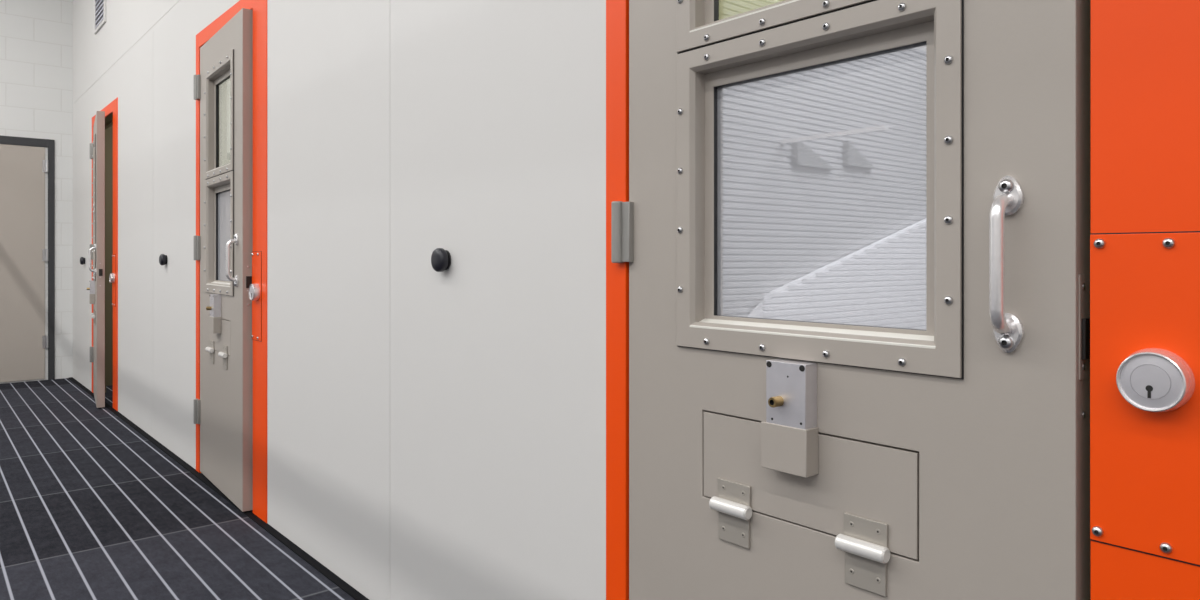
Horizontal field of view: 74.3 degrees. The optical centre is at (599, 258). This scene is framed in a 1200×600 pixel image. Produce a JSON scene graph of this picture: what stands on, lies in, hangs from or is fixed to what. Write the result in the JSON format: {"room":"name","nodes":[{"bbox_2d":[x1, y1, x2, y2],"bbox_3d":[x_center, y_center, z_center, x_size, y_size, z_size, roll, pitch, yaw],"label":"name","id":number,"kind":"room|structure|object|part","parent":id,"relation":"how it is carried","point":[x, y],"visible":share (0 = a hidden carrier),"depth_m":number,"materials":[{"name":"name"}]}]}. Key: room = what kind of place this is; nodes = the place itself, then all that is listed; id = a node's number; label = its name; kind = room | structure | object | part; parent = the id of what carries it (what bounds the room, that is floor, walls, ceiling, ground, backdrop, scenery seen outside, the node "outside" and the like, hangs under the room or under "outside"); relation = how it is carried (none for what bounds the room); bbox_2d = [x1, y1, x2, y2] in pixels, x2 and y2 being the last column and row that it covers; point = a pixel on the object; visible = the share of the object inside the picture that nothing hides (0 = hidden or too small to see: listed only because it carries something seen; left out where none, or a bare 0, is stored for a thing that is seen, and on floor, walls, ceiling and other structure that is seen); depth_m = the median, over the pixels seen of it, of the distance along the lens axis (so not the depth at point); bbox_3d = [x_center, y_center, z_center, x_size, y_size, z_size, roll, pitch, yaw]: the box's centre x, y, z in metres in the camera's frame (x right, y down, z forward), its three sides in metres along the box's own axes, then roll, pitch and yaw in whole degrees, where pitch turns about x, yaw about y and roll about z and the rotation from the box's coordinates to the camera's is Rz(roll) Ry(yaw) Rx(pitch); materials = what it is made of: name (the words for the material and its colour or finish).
{"room":"prison interior","nodes":[
{"label":"prison interior","id":0,"kind":"room"},
{"bbox_2d":[0,0,72,383],"bbox_3d":[-6.544,-1.070,5.723,9.600,4.300,0.120,0,0,-41],"label":"wall","id":1,"kind":"structure","parent":0,"point":[36,35],"depth_m":7.07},
{"bbox_2d":[0,144,47,381],"bbox_3d":[-5.251,0.042,6.745,0.913,2.053,0.026,0,0,-41],"label":"door","id":2,"kind":"structure","parent":1,"relation":"in","point":[23,253],"depth_m":6.92,"materials":[{"name":"beige"}]},
{"bbox_2d":[0,135,54,379],"bbox_3d":[-5.258,0.009,6.750,1.010,2.142,0.012,0,0,-41],"label":"door frame","id":3,"kind":"structure","parent":1,"relation":"attached to","point":[10,140],"depth_m":7.06,"materials":[{"name":"grey paint"}]},
{"bbox_2d":[0,378,354,599],"bbox_3d":[-2.397,1.130,0.934,9.600,0.100,12.550,0,0,-41],"label":"floor","id":4,"kind":"structure","parent":0,"point":[91,508],"depth_m":3.24,"materials":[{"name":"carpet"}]},
{"bbox_2d":[69,377,368,599],"bbox_3d":[-0.681,1.077,2.420,0.030,0.005,12.550,0,0,-41],"label":"floor strip","id":5,"kind":"object","parent":4,"relation":"on","point":[318,566],"visible":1,"depth_m":3.21,"materials":[{"name":"black"}]},
{"bbox_2d":[72,0,605,599],"bbox_3d":[-0.637,-1.070,2.458,0.085,4.300,12.550,0,0,-41],"label":"wall","id":6,"kind":"structure","parent":0,"point":[432,435],"depth_m":2.34,"materials":[{"name":"paint"}]},
{"bbox_2d":[80,257,84,264],"bbox_3d":[-4.339,0.020,6.640,0.035,0.064,0.064,0,0,-41],"label":"bumper cover","id":7,"kind":"object","parent":6,"relation":"attached to","point":[82,259],"visible":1,"depth_m":6.62,"materials":[{"name":"black rubber"}]},
{"bbox_2d":[87,111,104,407],"bbox_3d":[-3.833,0.006,6.007,0.102,2.124,0.849,0,0,-34],"label":"door","id":8,"kind":"structure","parent":6,"relation":"in","point":[97,148],"depth_m":5.68,"materials":[{"name":"beige paint"}]},
{"bbox_3d":[-3.661,0.007,5.713,0.046,0.188,0.018,0,0,-34],"label":"pull handle","id":9,"kind":"part","parent":8,"relation":"part of","materials":[{"name":"silver metal"}]},
{"bbox_3d":[-3.804,0.006,6.011,0.050,2.124,0.810,0,0,-34],"label":"panel","id":10,"kind":"part","parent":8,"relation":"part of","materials":[{"name":"beige paint"}]},
{"bbox_3d":[-3.577,0.085,5.674,0.030,0.130,0.002,0,0,-34],"label":"latch plate","id":11,"kind":"part","parent":8,"relation":"part of","materials":[{"name":"beige paint"}]},
{"bbox_2d":[94,0,105,33],"bbox_3d":[-3.834,-2.016,6.072,0.014,0.500,0.440,0,0,-41],"label":"air vent","id":12,"kind":"object","parent":6,"relation":"in","point":[96,29],"visible":1,"depth_m":6.10,"materials":[{"name":"metal"}]},
{"bbox_2d":[92,97,117,410],"bbox_3d":[-3.712,-0.028,6.007,0.089,2.215,1.070,0,0,-41],"label":"door frame","id":13,"kind":"structure","parent":6,"relation":"attached to","point":[111,110],"depth_m":5.65,"materials":[{"name":"orange paint"}]},
{"bbox_2d":[112,254,115,306],"bbox_3d":[-3.477,0.156,5.661,0.008,0.373,0.114,0,0,-41],"label":"cover plate","id":14,"kind":"object","parent":6,"relation":"attached to","point":[113,255],"visible":1,"depth_m":5.64,"materials":[{"name":"orange metal"}]},
{"bbox_2d":[109,273,114,282],"bbox_3d":[-3.478,0.140,5.646,0.024,0.073,0.073,0,0,-41],"label":"cylinder","id":15,"kind":"object","parent":14,"relation":"attached to","point":[112,275],"visible":1,"depth_m":5.63,"materials":[{"name":"silver metal"}]},
{"bbox_2d":[159,254,167,264],"bbox_3d":[-2.480,0.007,4.493,0.035,0.064,0.064,0,0,-41],"label":"bumper cover","id":16,"kind":"object","parent":6,"relation":"attached to","point":[163,259],"visible":1,"depth_m":4.47,"materials":[{"name":"black rubber"}]},
{"bbox_2d":[193,8,252,511],"bbox_3d":[-1.766,0.006,3.666,0.102,2.124,0.849,0,0,-38],"label":"door","id":17,"kind":"structure","parent":6,"relation":"in","point":[223,411],"depth_m":3.55,"materials":[{"name":"beige paint"}]},
{"bbox_3d":[-1.750,0.119,3.664,0.035,0.014,0.464,0,0,-38],"label":"sill","id":18,"kind":"part","parent":17,"relation":"part of","materials":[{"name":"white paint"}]},
{"bbox_3d":[-1.574,0.007,3.385,0.046,0.188,0.018,0,0,-38],"label":"pull handle","id":19,"kind":"part","parent":17,"relation":"part of","materials":[{"name":"silver metal"}]},
{"bbox_3d":[-1.487,0.085,3.353,0.030,0.130,0.002,0,0,-38],"label":"latch plate","id":20,"kind":"part","parent":17,"relation":"part of","materials":[{"name":"beige paint"}]},
{"bbox_2d":[196,0,266,522],"bbox_3d":[-1.670,-0.028,3.648,0.089,2.215,1.070,0,0,-41],"label":"door frame","id":21,"kind":"structure","parent":6,"relation":"attached to","point":[259,7],"depth_m":3.29,"materials":[{"name":"orange paint"}]},
{"bbox_2d":[251,251,261,341],"bbox_3d":[-1.434,0.156,3.303,0.008,0.373,0.114,0,0,-41],"label":"cover plate","id":22,"kind":"object","parent":6,"relation":"attached to","point":[256,255],"visible":0.98,"depth_m":3.29,"materials":[{"name":"orange metal"}]},
{"bbox_2d":[249,283,259,300],"bbox_3d":[-1.435,0.140,3.287,0.024,0.073,0.073,0,0,-41],"label":"cylinder","id":23,"kind":"object","parent":22,"relation":"attached to","point":[254,289],"visible":1,"depth_m":3.27,"materials":[{"name":"silver metal"}]},
{"bbox_2d":[431,248,450,271],"bbox_3d":[-0.429,0.004,2.125,0.035,0.064,0.064,0,0,-41],"label":"bumper cover","id":24,"kind":"object","parent":6,"relation":"attached to","point":[440,258],"visible":1,"depth_m":2.11,"materials":[{"name":"black rubber"}]},
{"bbox_2d":[611,0,1089,599],"bbox_3d":[0.312,0.006,1.292,0.102,2.124,0.849,0,0,-41],"label":"door","id":25,"kind":"structure","parent":6,"relation":"in","point":[853,236],"depth_m":1.22,"materials":[{"name":"beige paint"}]},
{"bbox_3d":[0.329,-0.422,1.290,0.035,0.014,0.464,0,0,-41],"label":"sill","id":26,"kind":"part","parent":25,"relation":"part of","materials":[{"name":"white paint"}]},
{"bbox_3d":[0.329,0.119,1.290,0.035,0.014,0.464,0,0,-41],"label":"sill","id":27,"kind":"part","parent":25,"relation":"part of","materials":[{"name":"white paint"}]},
{"bbox_3d":[0.517,0.007,1.020,0.046,0.188,0.018,0,0,-41],"label":"pull handle","id":28,"kind":"part","parent":25,"relation":"part of","materials":[{"name":"silver metal"}]},
{"bbox_3d":[0.605,0.085,0.991,0.030,0.130,0.002,0,0,-41],"label":"latch plate","id":29,"kind":"part","parent":25,"relation":"part of","materials":[{"name":"grey metal"}]},
{"bbox_2d":[606,0,1199,599],"bbox_3d":[0.396,-0.028,1.264,0.089,2.215,1.070,0,0,-41],"label":"door frame","id":30,"kind":"structure","parent":6,"relation":"attached to","point":[1145,54],"depth_m":0.94,"materials":[{"name":"orange paint"}]},
{"bbox_2d":[1090,231,1199,566],"bbox_3d":[0.632,0.156,0.918,0.008,0.373,0.114,0,0,-41],"label":"cover plate","id":31,"kind":"object","parent":6,"relation":"attached to","point":[1145,286],"visible":0.99,"depth_m":0.92,"materials":[{"name":"orange metal"}]},
{"bbox_2d":[1116,348,1194,411],"bbox_3d":[0.630,0.140,0.902,0.024,0.073,0.073,0,0,-41],"label":"cylinder","id":32,"kind":"object","parent":31,"relation":"attached to","point":[1149,379],"visible":1,"depth_m":0.89,"materials":[{"name":"silver metal"}]},
{"bbox_2d":[106,0,784,385],"bbox_3d":[0.313,-1.070,3.281,2.430,4.300,12.550,0,0,-41],"label":"wall","id":33,"kind":"structure","parent":0,"point":[727,8],"depth_m":6.72,"materials":[{"name":"beige paint"}]}
]}

